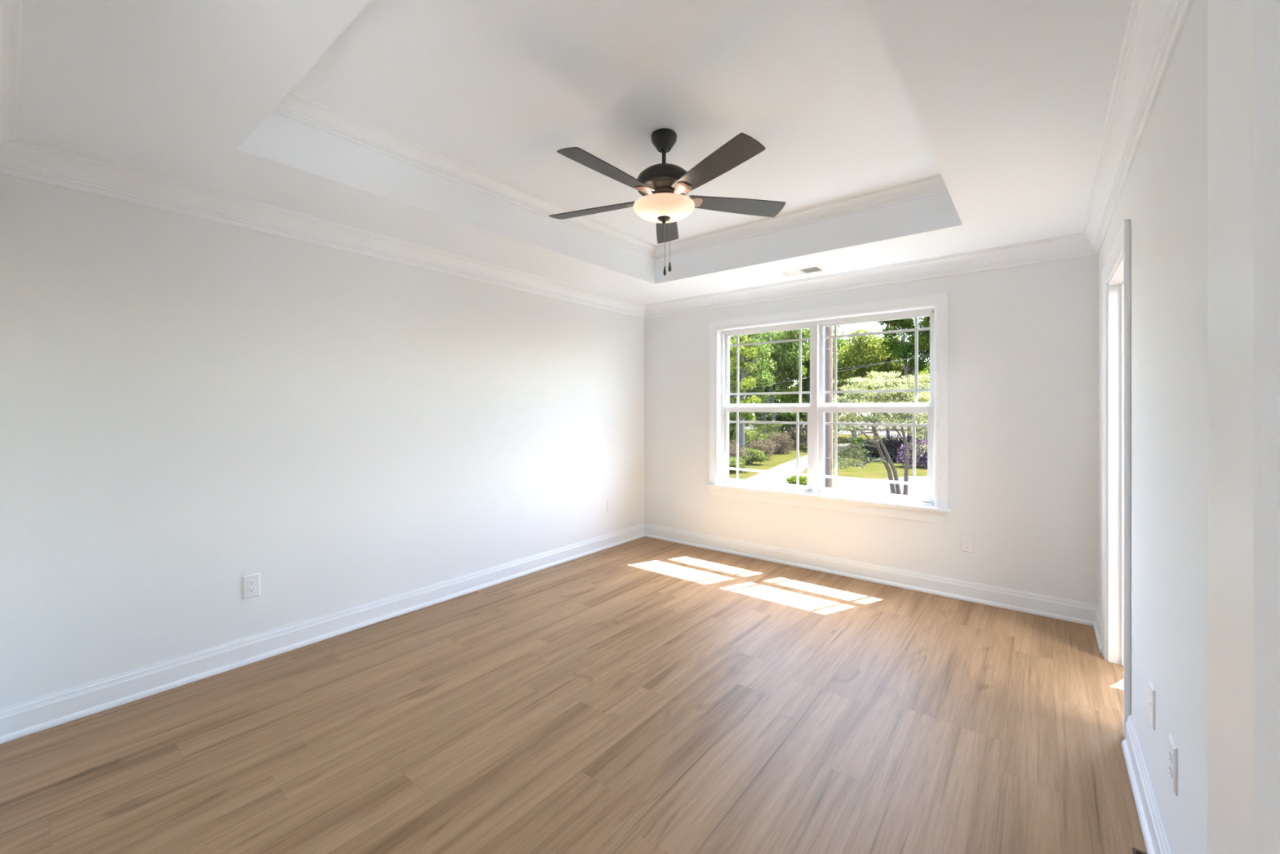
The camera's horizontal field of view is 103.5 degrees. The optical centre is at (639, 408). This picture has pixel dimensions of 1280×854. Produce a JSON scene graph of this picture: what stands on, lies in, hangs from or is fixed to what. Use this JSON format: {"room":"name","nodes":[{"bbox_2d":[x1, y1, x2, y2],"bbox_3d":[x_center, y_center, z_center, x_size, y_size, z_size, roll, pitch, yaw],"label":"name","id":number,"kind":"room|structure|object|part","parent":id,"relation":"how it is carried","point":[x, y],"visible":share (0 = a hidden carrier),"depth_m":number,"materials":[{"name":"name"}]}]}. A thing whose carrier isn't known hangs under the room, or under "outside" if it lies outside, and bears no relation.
{"room":"empty bedroom","nodes":[
{"label":"empty bedroom","id":0,"kind":"room"},
{"bbox_2d":[0,173,644,708],"bbox_3d":[-1.402,-0.122,3.755,0.120,3.000,4.500,0,0,39],"label":"wall","id":1,"kind":"structure","parent":0,"point":[191,407],"depth_m":2.76,"materials":[{"name":"white paint"}]},
{"bbox_2d":[242,572,260,599],"bbox_3d":[-2.119,0.968,2.751,0.009,0.127,0.078,0,0,39],"label":"wall outlet","id":2,"kind":"object","parent":1,"relation":"attached to","point":[251,583],"visible":1,"depth_m":2.75,"materials":[{"name":"white plastic"}]},
{"bbox_2d":[247,586,255,592],"bbox_3d":[-2.117,0.988,2.750,0.003,0.029,0.036,0,0,39],"label":"receptacle","id":3,"kind":"object","parent":2,"relation":"attached to","point":[250,589],"depth_m":2.75,"materials":[{"name":"grey plastic"}]},
{"bbox_2d":[247,579,255,586],"bbox_3d":[-2.117,0.949,2.750,0.003,0.029,0.036,0,0,39],"label":"receptacle","id":4,"kind":"object","parent":2,"relation":"attached to","point":[250,582],"depth_m":2.75,"materials":[{"name":"grey plastic"}]},
{"bbox_2d":[0,523,644,743],"bbox_3d":[-1.306,1.310,3.756,0.028,0.135,4.380,0,0,39],"label":"baseboard","id":5,"kind":"structure","parent":1,"relation":"attached to","point":[29,717],"depth_m":2.75,"materials":[{"name":"white paint"}]},
{"bbox_2d":[0,138,645,318],"bbox_3d":[-1.281,-1.041,3.736,0.092,0.132,4.379,0,0,39],"label":"trim","id":6,"kind":"structure","parent":1,"relation":"attached to","point":[20,158],"depth_m":2.73,"materials":[{"name":"white paint"}]},
{"bbox_2d":[606,498,612,512],"bbox_3d":[-0.302,0.966,5.033,0.009,0.127,0.078,0,0,39],"label":"wall outlet","id":7,"kind":"object","parent":1,"relation":"attached to","point":[609,502],"visible":1,"depth_m":5.03,"materials":[{"name":"white plastic"}]},
{"bbox_2d":[0,536,1146,853],"bbox_3d":[0.245,1.438,0.750,6.440,0.120,7.450,0,0,39],"label":"floor","id":8,"kind":"structure","parent":0,"point":[645,695],"depth_m":2.13,"materials":[{"name":"brown wood"}]},
{"bbox_2d":[1132,847,1146,853],"bbox_3d":[1.460,1.375,1.452,0.034,0.006,0.300,0,0,39],"label":"floor vent","id":9,"kind":"object","parent":8,"relation":"in","point":[1135,851],"visible":1,"depth_m":1.56,"materials":[{"name":"brown metal"}]},
{"bbox_2d":[17,0,1132,304],"bbox_3d":[0.114,-1.290,2.625,3.660,0.365,4.380,0,0,39],"label":"ceiling","id":10,"kind":"structure","parent":0,"point":[1006,101],"depth_m":2.18,"materials":[{"name":"white paint"}]},
{"bbox_2d":[271,90,657,258],"bbox_3d":[-0.761,-1.369,3.292,0.078,0.085,2.972,0,0,39],"label":"trim","id":11,"kind":"structure","parent":10,"relation":"attached to","point":[297,107],"depth_m":2.81,"materials":[{"name":"white paint"}]},
{"bbox_2d":[549,128,786,275],"bbox_3d":[0.094,-1.050,2.577,1.286,0.722,1.246,0,0,39],"label":"ceiling fan","id":12,"kind":"object","parent":10,"relation":"hanging from","point":[664,187],"visible":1,"depth_m":2.50,"materials":[{"name":"brown wood"}]},
{"bbox_3d":[-0.239,-1.084,2.759,0.539,0.006,0.138,0,12,23],"label":"blade","id":13,"kind":"part","parent":12,"relation":"part of","materials":[{"name":"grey wood"}]},
{"bbox_3d":[-0.135,-1.084,2.307,0.138,0.006,0.539,16,10,40],"label":"blade","id":14,"kind":"part","parent":12,"relation":"part of","materials":[{"name":"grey wood"}]},
{"bbox_3d":[0.004,-1.089,2.656,0.148,0.041,0.080,0,0,23],"label":"blade arm","id":15,"kind":"part","parent":12,"relation":"part of","materials":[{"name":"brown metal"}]},
{"bbox_3d":[0.038,-1.089,2.507,0.080,0.041,0.148,0,0,41],"label":"blade arm","id":16,"kind":"part","parent":12,"relation":"part of","materials":[{"name":"brown metal"}]},
{"bbox_3d":[0.124,-1.016,2.605,0.316,0.068,0.316,0,0,39],"label":"lamp shade","id":17,"kind":"part","parent":12,"relation":"part of","materials":[{"name":"white glass"}]},
{"bbox_3d":[0.158,-1.084,2.998,0.138,0.006,0.539,-12,-1,5],"label":"blade","id":18,"kind":"part","parent":12,"relation":"part of","materials":[{"name":"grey wood"}]},
{"bbox_3d":[0.154,-0.865,2.605,0.003,0.219,0.002,0,0,39],"label":"pull chain","id":19,"kind":"part","parent":12,"relation":"part of","materials":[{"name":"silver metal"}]},
{"bbox_3d":[0.191,-1.089,2.493,0.080,0.041,0.148,0,0,-31],"label":"blade arm","id":20,"kind":"part","parent":12,"relation":"part of","materials":[{"name":"brown metal"}]},
{"bbox_3d":[0.250,-1.089,2.634,0.148,0.041,0.080,0,0,-13],"label":"blade arm","id":21,"kind":"part","parent":12,"relation":"part of","materials":[{"name":"brown metal"}]},
{"bbox_3d":[0.327,-1.084,2.267,0.138,0.006,0.539,14,-7,-30],"label":"blade","id":22,"kind":"part","parent":12,"relation":"part of","materials":[{"name":"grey wood"}]},
{"bbox_3d":[0.508,-1.084,2.693,0.539,0.006,0.138,0,-12,-13],"label":"blade","id":23,"kind":"part","parent":12,"relation":"part of","materials":[{"name":"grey wood"}]},
{"bbox_2d":[654,174,948,259],"bbox_3d":[1.014,-1.369,3.728,2.313,0.085,0.078,0,0,39],"label":"trim","id":24,"kind":"structure","parent":10,"relation":"attached to","point":[933,185],"depth_m":3.56,"materials":[{"name":"white paint"}]},
{"bbox_2d":[777,264,827,277],"bbox_3d":[1.302,-1.098,4.052,0.342,0.018,0.204,0,0,39],"label":"ceiling vent","id":25,"kind":"object","parent":10,"relation":"in","point":[817,268],"visible":1,"depth_m":4.04,"materials":[{"name":"white metal"}]},
{"bbox_2d":[832,327,892,444],"bbox_3d":[23.431,-2.224,56.091,7.449,13.221,8.466,0,0,9],"label":"tree","id":26,"kind":"object","parent":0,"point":[860,353],"visible":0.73,"depth_m":53.68,"materials":[{"name":"green plant"}]},
{"bbox_3d":[23.770,-4.531,56.037,6.761,8.605,8.466,0,0,9],"label":"crown","id":27,"kind":"part","parent":26,"relation":"part of","materials":[{"name":"green plant"}]},
{"bbox_2d":[644,254,1098,604],"bbox_3d":[2.518,-0.062,3.606,6.440,3.120,0.150,0,0,39],"label":"wall","id":28,"kind":"structure","parent":0,"point":[1024,340],"depth_m":3.58,"materials":[{"name":"white paint"}]},
{"bbox_2d":[706,292,951,523],"bbox_3d":[1.509,-0.004,4.377,2.052,1.698,0.199,0,0,39],"label":"window","id":29,"kind":"structure","parent":28,"relation":"in","point":[934,508],"depth_m":4.31,"materials":[{"name":"white paint"}]},
{"bbox_3d":[1.175,0.350,4.702,0.879,0.735,0.032,0,0,39],"label":"sash","id":30,"kind":"part","parent":29,"relation":"part of","materials":[{"name":"white plastic"}]},
{"bbox_3d":[1.196,-0.369,4.731,0.875,0.743,0.030,0,0,39],"label":"sash","id":31,"kind":"part","parent":29,"relation":"part of","materials":[{"name":"white plastic"}]},
{"bbox_3d":[1.904,0.350,4.122,0.879,0.735,0.032,0,0,39],"label":"sash","id":32,"kind":"part","parent":29,"relation":"part of","materials":[{"name":"white plastic"}]},
{"bbox_3d":[1.924,-0.369,4.151,0.875,0.743,0.030,0,0,39],"label":"sash","id":33,"kind":"part","parent":29,"relation":"part of","materials":[{"name":"white plastic"}]},
{"bbox_2d":[644,233,1097,319],"bbox_3d":[1.449,-1.041,4.302,3.659,0.132,0.092,0,0,39],"label":"trim","id":34,"kind":"structure","parent":28,"relation":"attached to","point":[1073,246],"depth_m":3.89,"materials":[{"name":"white paint"}]},
{"bbox_2d":[644,523,1098,626],"bbox_3d":[1.469,1.310,4.327,3.660,0.135,0.028,0,0,39],"label":"baseboard","id":35,"kind":"structure","parent":28,"relation":"attached to","point":[1064,609],"depth_m":3.90,"materials":[{"name":"white paint"}]},
{"bbox_2d":[961,533,974,553],"bbox_3d":[2.359,0.970,3.631,0.078,0.127,0.009,0,0,39],"label":"wall outlet","id":36,"kind":"object","parent":28,"relation":"attached to","point":[967,540],"visible":1,"depth_m":3.63,"materials":[{"name":"white plastic"}]},
{"bbox_2d":[964,543,970,548],"bbox_3d":[2.358,0.990,3.629,0.036,0.029,0.003,0,0,39],"label":"receptacle","id":37,"kind":"object","parent":36,"relation":"attached to","point":[966,545],"depth_m":3.63,"materials":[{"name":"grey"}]},
{"bbox_2d":[964,538,970,542],"bbox_3d":[2.358,0.951,3.629,0.036,0.029,0.003,0,0,39],"label":"receptacle","id":38,"kind":"object","parent":36,"relation":"attached to","point":[966,540],"depth_m":3.63,"materials":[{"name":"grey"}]},
{"bbox_2d":[832,370,929,494],"bbox_3d":[12.398,1.196,25.606,7.146,6.406,3.904,0,0,0],"label":"tree","id":39,"kind":"object","parent":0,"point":[876,417],"visible":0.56,"depth_m":25.34,"materials":[{"name":"green plant"}]},
{"bbox_3d":[12.109,2.281,25.211,2.353,4.236,0.285,0,0,-22],"label":"stem","id":40,"kind":"part","parent":39,"relation":"part of","materials":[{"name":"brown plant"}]},
{"bbox_3d":[12.402,1.486,25.628,1.175,5.823,0.233,0,0,6],"label":"stem","id":41,"kind":"part","parent":39,"relation":"part of","materials":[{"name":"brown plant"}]},
{"bbox_3d":[13.407,1.430,25.702,0.494,5.911,0.349,0,0,39],"label":"stem","id":42,"kind":"part","parent":39,"relation":"part of","materials":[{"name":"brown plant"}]},
{"bbox_2d":[1098,0,1207,853],"bbox_3d":[1.593,-0.122,1.448,0.120,3.000,4.380,0,0,39],"label":"wall","id":43,"kind":"structure","parent":0,"point":[1163,197],"depth_m":1.40,"materials":[{"name":"white paint"}]},
{"bbox_2d":[1093,604,1102,653],"bbox_3d":[2.752,1.310,3.024,0.028,0.135,0.470,0,0,39],"label":"baseboard","id":44,"kind":"structure","parent":43,"relation":"attached to","point":[1097,625],"depth_m":3.02,"materials":[{"name":"white paint"}]},
{"bbox_2d":[1102,219,1130,739],"bbox_3d":[2.353,0.303,2.402,0.158,2.148,0.988,0,0,39],"label":"door frame","id":45,"kind":"structure","parent":43,"relation":"in","point":[1116,272],"depth_m":2.73,"materials":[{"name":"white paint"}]},
{"bbox_2d":[1080,0,1193,254],"bbox_3d":[1.510,-1.041,1.514,0.092,0.132,4.379,0,0,39],"label":"trim","id":46,"kind":"structure","parent":43,"relation":"attached to","point":[1154,28],"depth_m":1.69,"materials":[{"name":"white paint"}]},
{"bbox_2d":[1121,714,1171,853],"bbox_3d":[1.077,1.310,0.919,0.028,0.135,2.910,0,0,39],"label":"baseboard","id":47,"kind":"structure","parent":43,"relation":"attached to","point":[1154,835],"depth_m":1.70,"materials":[{"name":"white paint"}]},
{"bbox_2d":[1148,680,1155,729],"bbox_3d":[1.667,0.963,1.645,0.008,0.127,0.078,0,0,39],"label":"wall plate","id":48,"kind":"object","parent":43,"relation":"attached to","point":[1151,688],"visible":1,"depth_m":1.63,"materials":[{"name":"white plastic"}]},
{"bbox_2d":[1168,733,1177,795],"bbox_3d":[1.458,0.973,1.383,0.009,0.127,0.078,0,0,39],"label":"wall outlet","id":49,"kind":"object","parent":43,"relation":"attached to","point":[1172,747],"visible":1,"depth_m":1.37,"materials":[{"name":"white plastic"}]},
{"bbox_2d":[1168,763,1172,777],"bbox_3d":[1.457,0.993,1.384,0.003,0.029,0.036,0,0,39],"label":"receptacle","id":50,"kind":"object","parent":49,"relation":"attached to","point":[1170,764],"depth_m":1.38,"materials":[{"name":"grey plastic"}]},
{"bbox_2d":[1168,748,1172,763],"bbox_3d":[1.457,0.954,1.384,0.003,0.029,0.036,0,0,39],"label":"receptacle","id":51,"kind":"object","parent":49,"relation":"attached to","point":[1170,749],"depth_m":1.38,"materials":[{"name":"grey plastic"}]},
{"bbox_2d":[1207,0,1279,853],"bbox_3d":[-0.051,0.303,0.362,0.988,2.148,0.874,0,0,39],"label":"door","id":52,"kind":"structure","parent":43,"relation":"in","point":[1243,36],"depth_m":0.38,"materials":[{"name":"white paint"}]},
{"bbox_3d":[-0.246,-0.122,0.036,6.320,3.000,0.120,0,0,39],"label":"wall","id":53,"kind":"structure","parent":0,"visible":0},
{"bbox_2d":[0,0,22,147],"bbox_3d":[-1.221,-1.041,0.948,3.659,0.132,0.092,0,0,39],"label":"trim","id":54,"kind":"structure","parent":53,"relation":"attached to","point":[11,11],"depth_m":1.60,"materials":[{"name":"white paint"}]},
{"label":"outside","id":55,"kind":"structure","parent":0,"visible":0},
{"bbox_2d":[744,431,926,483],"bbox_3d":[33.793,4.393,64.251,12.400,0.070,106.000,0,0,39],"label":"driveway","id":56,"kind":"structure","parent":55,"point":[789,466],"depth_m":35.49,"materials":[{"name":"white concrete"}]},
{"bbox_2d":[852,352,905,439],"bbox_3d":[32.608,-1.848,69.525,9.353,12.461,7.478,0,0,-28],"label":"tree","id":57,"kind":"object","parent":56,"relation":"on","point":[881,353],"visible":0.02,"depth_m":67.86,"materials":[{"name":"green plant"}]},
{"bbox_3d":[32.608,-3.760,69.525,9.353,8.638,7.478,0,0,-28],"label":"crown","id":58,"kind":"part","parent":57,"relation":"part of","materials":[{"name":"green plant"}]},
{"bbox_3d":[7.768,4.388,28.345,2.400,0.080,3.800,0,0,39],"label":"dirt","id":59,"kind":"object","parent":56,"relation":"on","visible":0},
{"bbox_2d":[786,475,807,485],"bbox_3d":[9.135,4.126,29.177,1.307,0.615,1.319,0,0,39],"label":"shrub","id":60,"kind":"object","parent":59,"relation":"on","point":[792,480],"visible":0.73,"depth_m":28.92,"materials":[{"name":"green plant"}]},
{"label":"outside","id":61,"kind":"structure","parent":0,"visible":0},
{"bbox_2d":[728,415,927,484],"bbox_3d":[77.868,4.628,135.354,280.000,0.500,299.840,0,0,39],"label":"ground","id":62,"kind":"structure","parent":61,"point":[873,470],"depth_m":38.17,"materials":[{"name":"green plant"}]},
{"bbox_2d":[728,439,748,462],"bbox_3d":[6.924,3.470,39.119,3.442,2.115,3.010,0,0,42],"label":"bush","id":63,"kind":"object","parent":62,"relation":"on","point":[732,452],"visible":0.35,"depth_m":38.37,"materials":[{"name":"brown plant"}]},
{"bbox_2d":[728,455,750,472],"bbox_3d":[6.290,3.889,35.021,2.696,1.250,2.354,0,0,39],"label":"bush","id":64,"kind":"object","parent":62,"relation":"on","point":[732,462],"visible":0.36,"depth_m":34.48,"materials":[{"name":"green plant"}]},
{"bbox_2d":[728,413,751,445],"bbox_3d":[9.784,2.352,56.779,5.432,4.355,3.970,0,0,-3],"label":"thicket","id":65,"kind":"object","parent":62,"relation":"on","point":[731,430],"visible":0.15,"depth_m":56.22,"materials":[{"name":"green plant"}]},
{"bbox_2d":[728,412,755,426],"bbox_3d":[12.997,1.887,68.986,5.982,5.653,6.977,0,0,39],"label":"thicket","id":66,"kind":"object","parent":62,"relation":"on","point":[752,416],"visible":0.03,"depth_m":67.58,"materials":[{"name":"green plant"}]},
{"bbox_2d":[728,334,761,452],"bbox_3d":[9.101,-1.241,44.784,3.626,11.264,3.640,0,0,34],"label":"tree","id":67,"kind":"object","parent":62,"relation":"on","point":[750,381],"visible":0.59,"depth_m":44.57,"materials":[{"name":"green plant"}]},
{"bbox_2d":[728,424,768,456],"bbox_3d":[10.340,2.986,46.785,3.865,3.029,3.658,0,0,39],"label":"bush","id":68,"kind":"object","parent":62,"relation":"on","point":[747,434],"visible":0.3,"depth_m":46.68,"materials":[{"name":"green plant"}]},
{"bbox_2d":[728,332,777,420],"bbox_3d":[10.697,-2.773,52.237,7.001,14.334,7.170,0,0,44],"label":"tree","id":69,"kind":"object","parent":62,"relation":"on","point":[758,375],"visible":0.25,"depth_m":51.64,"materials":[{"name":"green plant"}]},
{"bbox_2d":[738,447,768,465],"bbox_3d":[8.840,3.768,39.699,2.472,1.435,2.038,0,0,0],"label":"bush","id":70,"kind":"object","parent":62,"relation":"on","point":[753,455],"visible":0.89,"depth_m":39.28,"materials":[{"name":"green plant"}]},
{"bbox_2d":[729,334,785,435],"bbox_3d":[17.540,-5.616,75.692,11.681,20.061,10.415,0,0,-31],"label":"tree","id":71,"kind":"object","parent":62,"relation":"on","point":[745,335],"visible":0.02,"depth_m":74.01,"materials":[{"name":"green plant"}]},
{"bbox_3d":[17.741,-7.984,76.227,11.067,15.325,11.943,0,0,39],"label":"crown","id":72,"kind":"part","parent":71,"relation":"part of","materials":[{"name":"green plant"}]},
{"bbox_2d":[747,438,779,459],"bbox_3d":[10.606,3.568,43.759,3.159,1.886,3.339,0,0,39],"label":"bush","id":73,"kind":"object","parent":62,"relation":"on","point":[763,446],"visible":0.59,"depth_m":43.14,"materials":[{"name":"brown plant"}]},
{"bbox_2d":[746,419,782,448],"bbox_3d":[13.452,2.795,53.084,4.118,3.288,4.156,0,0,39],"label":"bush","id":74,"kind":"object","parent":62,"relation":"on","point":[762,426],"visible":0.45,"depth_m":52.27,"materials":[{"name":"green plant"}]},
{"bbox_2d":[729,332,803,439],"bbox_3d":[15.306,-4.165,64.409,9.542,17.115,9.783,0,0,-8],"label":"tree","id":75,"kind":"object","parent":62,"relation":"on","point":[764,419],"visible":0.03,"depth_m":64.10,"materials":[{"name":"green plant"}]},
{"bbox_3d":[15.306,-6.227,64.409,9.542,10.730,9.783,0,0,-8],"label":"crown","id":76,"kind":"part","parent":75,"relation":"part of","materials":[{"name":"green plant"}]},
{"bbox_2d":[752,398,783,439],"bbox_3d":[18.289,1.637,71.317,5.376,6.189,6.067,0,0,39],"label":"thicket","id":77,"kind":"object","parent":62,"relation":"on","point":[775,401],"visible":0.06,"depth_m":70.45,"materials":[{"name":"green plant"}]},
{"bbox_2d":[745,328,809,436],"bbox_3d":[15.893,-3.264,56.988,7.703,15.320,6.938,0,0,-11],"label":"tree","id":78,"kind":"object","parent":62,"relation":"on","point":[788,357],"visible":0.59,"depth_m":56.07,"materials":[{"name":"green plant"}]},
{"bbox_3d":[15.893,-6.037,56.988,7.703,7.903,6.938,0,0,-11],"label":"crown","id":79,"kind":"part","parent":78,"relation":"part of","materials":[{"name":"green plant"}]},
{"bbox_2d":[755,401,804,439],"bbox_3d":[18.578,1.770,67.312,6.154,5.461,6.418,0,0,39],"label":"thicket","id":80,"kind":"object","parent":62,"relation":"on","point":[788,416],"visible":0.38,"depth_m":66.13,"materials":[{"name":"green plant"}]},
{"bbox_2d":[764,431,795,454],"bbox_3d":[13.779,3.370,49.621,3.014,2.334,3.856,0,0,3],"label":"bush","id":81,"kind":"object","parent":62,"relation":"on","point":[780,438],"visible":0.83,"depth_m":49.12,"materials":[{"name":"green plant"}]},
{"bbox_2d":[778,424,807,448],"bbox_3d":[17.118,3.126,55.599,3.957,2.812,3.541,0,0,-28],"label":"bush","id":82,"kind":"object","parent":62,"relation":"on","point":[792,432],"visible":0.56,"depth_m":55.20,"materials":[{"name":"green plant"}]},
{"bbox_2d":[788,402,805,439],"bbox_3d":[21.902,1.835,67.298,5.006,5.508,5.262,0,0,39],"label":"thicket","id":83,"kind":"object","parent":62,"relation":"on","point":[802,415],"visible":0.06,"depth_m":66.61,"materials":[{"name":"green plant"}]},
{"bbox_2d":[777,328,846,444],"bbox_3d":[20.354,-3.719,61.265,9.506,16.206,8.781,0,0,42],"label":"tree","id":84,"kind":"object","parent":62,"relation":"on","point":[806,380],"visible":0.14,"depth_m":60.74,"materials":[{"name":"green plant"}]},
{"bbox_2d":[784,324,848,419],"bbox_3d":[25.229,-5.260,72.595,10.989,19.305,10.350,0,0,-2],"label":"tree","id":85,"kind":"object","parent":62,"relation":"on","point":[803,401],"visible":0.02,"depth_m":71.47,"materials":[{"name":"green plant"}]},
{"bbox_2d":[799,417,841,441],"bbox_3d":[21.919,2.764,61.668,5.097,3.587,4.816,0,0,-40],"label":"bush","id":86,"kind":"object","parent":62,"relation":"on","point":[801,418],"visible":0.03,"depth_m":61.35,"materials":[{"name":"green plant"}]},
{"bbox_2d":[824,325,832,488],"bbox_3d":[5.218,-0.372,13.977,2.200,9.500,0.286,0,0,39],"label":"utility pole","id":87,"kind":"object","parent":62,"relation":"on","point":[828,330],"visible":0.29,"depth_m":13.89,"materials":[{"name":"brown wood"}]},
{"bbox_2d":[832,412,847,435],"bbox_3d":[26.485,1.805,71.824,5.397,5.349,4.461,0,0,39],"label":"thicket","id":88,"kind":"object","parent":62,"relation":"on","point":[838,412],"visible":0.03,"depth_m":71.33,"materials":[{"name":"green plant"}]},
{"bbox_2d":[839,368,866,437],"bbox_3d":[32.204,-2.407,76.569,8.477,13.593,9.383,0,0,39],"label":"tree","id":89,"kind":"object","parent":62,"relation":"on","point":[846,369],"visible":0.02,"depth_m":75.93,"materials":[{"name":"green plant"}]},
{"bbox_2d":[847,437,882,457],"bbox_3d":[20.997,3.543,45.687,4.091,1.818,3.160,0,0,39],"label":"conifer shrub","id":90,"kind":"object","parent":62,"relation":"on","point":[860,440],"visible":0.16,"depth_m":45.81,"materials":[{"name":"green plant"}]},
{"bbox_2d":[857,324,925,435],"bbox_3d":[28.120,-2.924,57.277,8.065,14.624,7.476,0,0,26],"label":"tree","id":91,"kind":"object","parent":62,"relation":"on","point":[890,366],"visible":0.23,"depth_m":55.97,"materials":[{"name":"green plant"}]},
{"bbox_2d":[862,434,920,461],"bbox_3d":[21.517,3.247,42.302,4.957,2.352,4.085,0,0,39],"label":"shrub","id":92,"kind":"object","parent":62,"relation":"on","point":[891,446],"visible":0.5,"depth_m":41.73,"materials":[{"name":"green plant"}]},
{"bbox_2d":[876,316,929,439],"bbox_3d":[26.654,-4.090,49.812,6.240,16.964,6.311,0,0,33],"label":"tree","id":93,"kind":"object","parent":62,"relation":"on","point":[907,350],"visible":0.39,"depth_m":49.23,"materials":[{"name":"green plant"}]},
{"bbox_3d":[26.725,-8.118,49.715,6.276,8.907,6.344,0,0,39],"label":"crown","id":94,"kind":"part","parent":93,"relation":"part of","materials":[{"name":"green plant"}]},
{"bbox_2d":[896,438,927,468],"bbox_3d":[21.423,3.352,37.471,4.198,2.308,3.448,0,0,39],"label":"shrub","id":95,"kind":"object","parent":62,"relation":"on","point":[922,460],"visible":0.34,"depth_m":37.67,"materials":[{"name":"purple plant"}]},
{"bbox_2d":[911,421,926,445],"bbox_3d":[28.987,2.844,48.854,5.753,3.306,4.337,0,0,33],"label":"shrub","id":96,"kind":"object","parent":62,"relation":"on","point":[917,434],"visible":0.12,"depth_m":49.13,"materials":[{"name":"green plant"}]},
{"bbox_2d":[908,385,929,444],"bbox_3d":[24.139,1.146,42.458,2.995,6.475,3.293,0,0,39],"label":"tree","id":97,"kind":"object","parent":62,"relation":"on","point":[921,385],"visible":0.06,"depth_m":42.44,"materials":[{"name":"green plant"}]},
{"bbox_3d":[24.140,-0.302,42.457,2.977,3.578,3.282,0,0,39],"label":"crown","id":98,"kind":"part","parent":97,"relation":"part of","materials":[{"name":"green plant"}]},
{"bbox_2d":[911,316,929,383],"bbox_3d":[27.773,-3.163,46.160,4.519,15.119,4.789,0,0,-34],"label":"tree","id":99,"kind":"object","parent":62,"relation":"on","point":[922,344],"visible":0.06,"depth_m":46.74,"materials":[{"name":"green plant"}]},
{"bbox_3d":[27.710,-7.569,46.199,4.913,6.308,4.692,0,0,39],"label":"crown","id":100,"kind":"part","parent":99,"relation":"part of","materials":[{"name":"green plant"}]},
{"bbox_2d":[918,363,929,401],"bbox_3d":[40.878,-1.101,67.168,9.225,10.976,9.761,0,0,2],"label":"tree","id":101,"kind":"object","parent":62,"relation":"on","point":[927,371],"visible":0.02,"depth_m":67.22,"materials":[{"name":"green plant"}]},
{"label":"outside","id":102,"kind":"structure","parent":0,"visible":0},
{"bbox_2d":[740,354,928,390],"bbox_3d":[5.543,-1.097,22.001,0.006,4.026,32.256,0,0,-42],"label":"power line","id":103,"kind":"object","parent":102,"point":[927,354],"visible":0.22,"depth_m":19.06,"materials":[{"name":"grey metal"}]},
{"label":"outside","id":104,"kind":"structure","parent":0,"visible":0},
{"bbox_2d":[803,475,927,497],"bbox_3d":[20.217,4.395,22.233,32.152,0.066,22.072,0,0,3],"label":"road","id":105,"kind":"structure","parent":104,"point":[873,486],"depth_m":28.41,"materials":[{"name":"white concrete"}]},
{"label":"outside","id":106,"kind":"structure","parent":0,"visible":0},
{"bbox_2d":[744,420,927,435],"bbox_3d":[75.677,4.397,116.546,100.000,0.062,112.000,0,0,39],"label":"road","id":107,"kind":"structure","parent":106,"point":[894,432],"depth_m":100.34,"materials":[{"name":"grey asphalt"}]},
{"bbox_2d":[768,377,807,420],"bbox_3d":[30.802,-3.255,104.010,13.202,15.328,13.721,0,0,39],"label":"tree","id":108,"kind":"object","parent":107,"relation":"on","point":[775,396],"visible":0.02,"depth_m":102.06,"materials":[{"name":"green plant"}]},
{"bbox_2d":[871,382,919,429],"bbox_3d":[54.089,-2.663,105.633,12.328,14.108,12.239,0,0,39],"label":"tree","id":109,"kind":"object","parent":107,"relation":"on","point":[918,382],"visible":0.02,"depth_m":104.42,"materials":[{"name":"green plant"}]}
]}

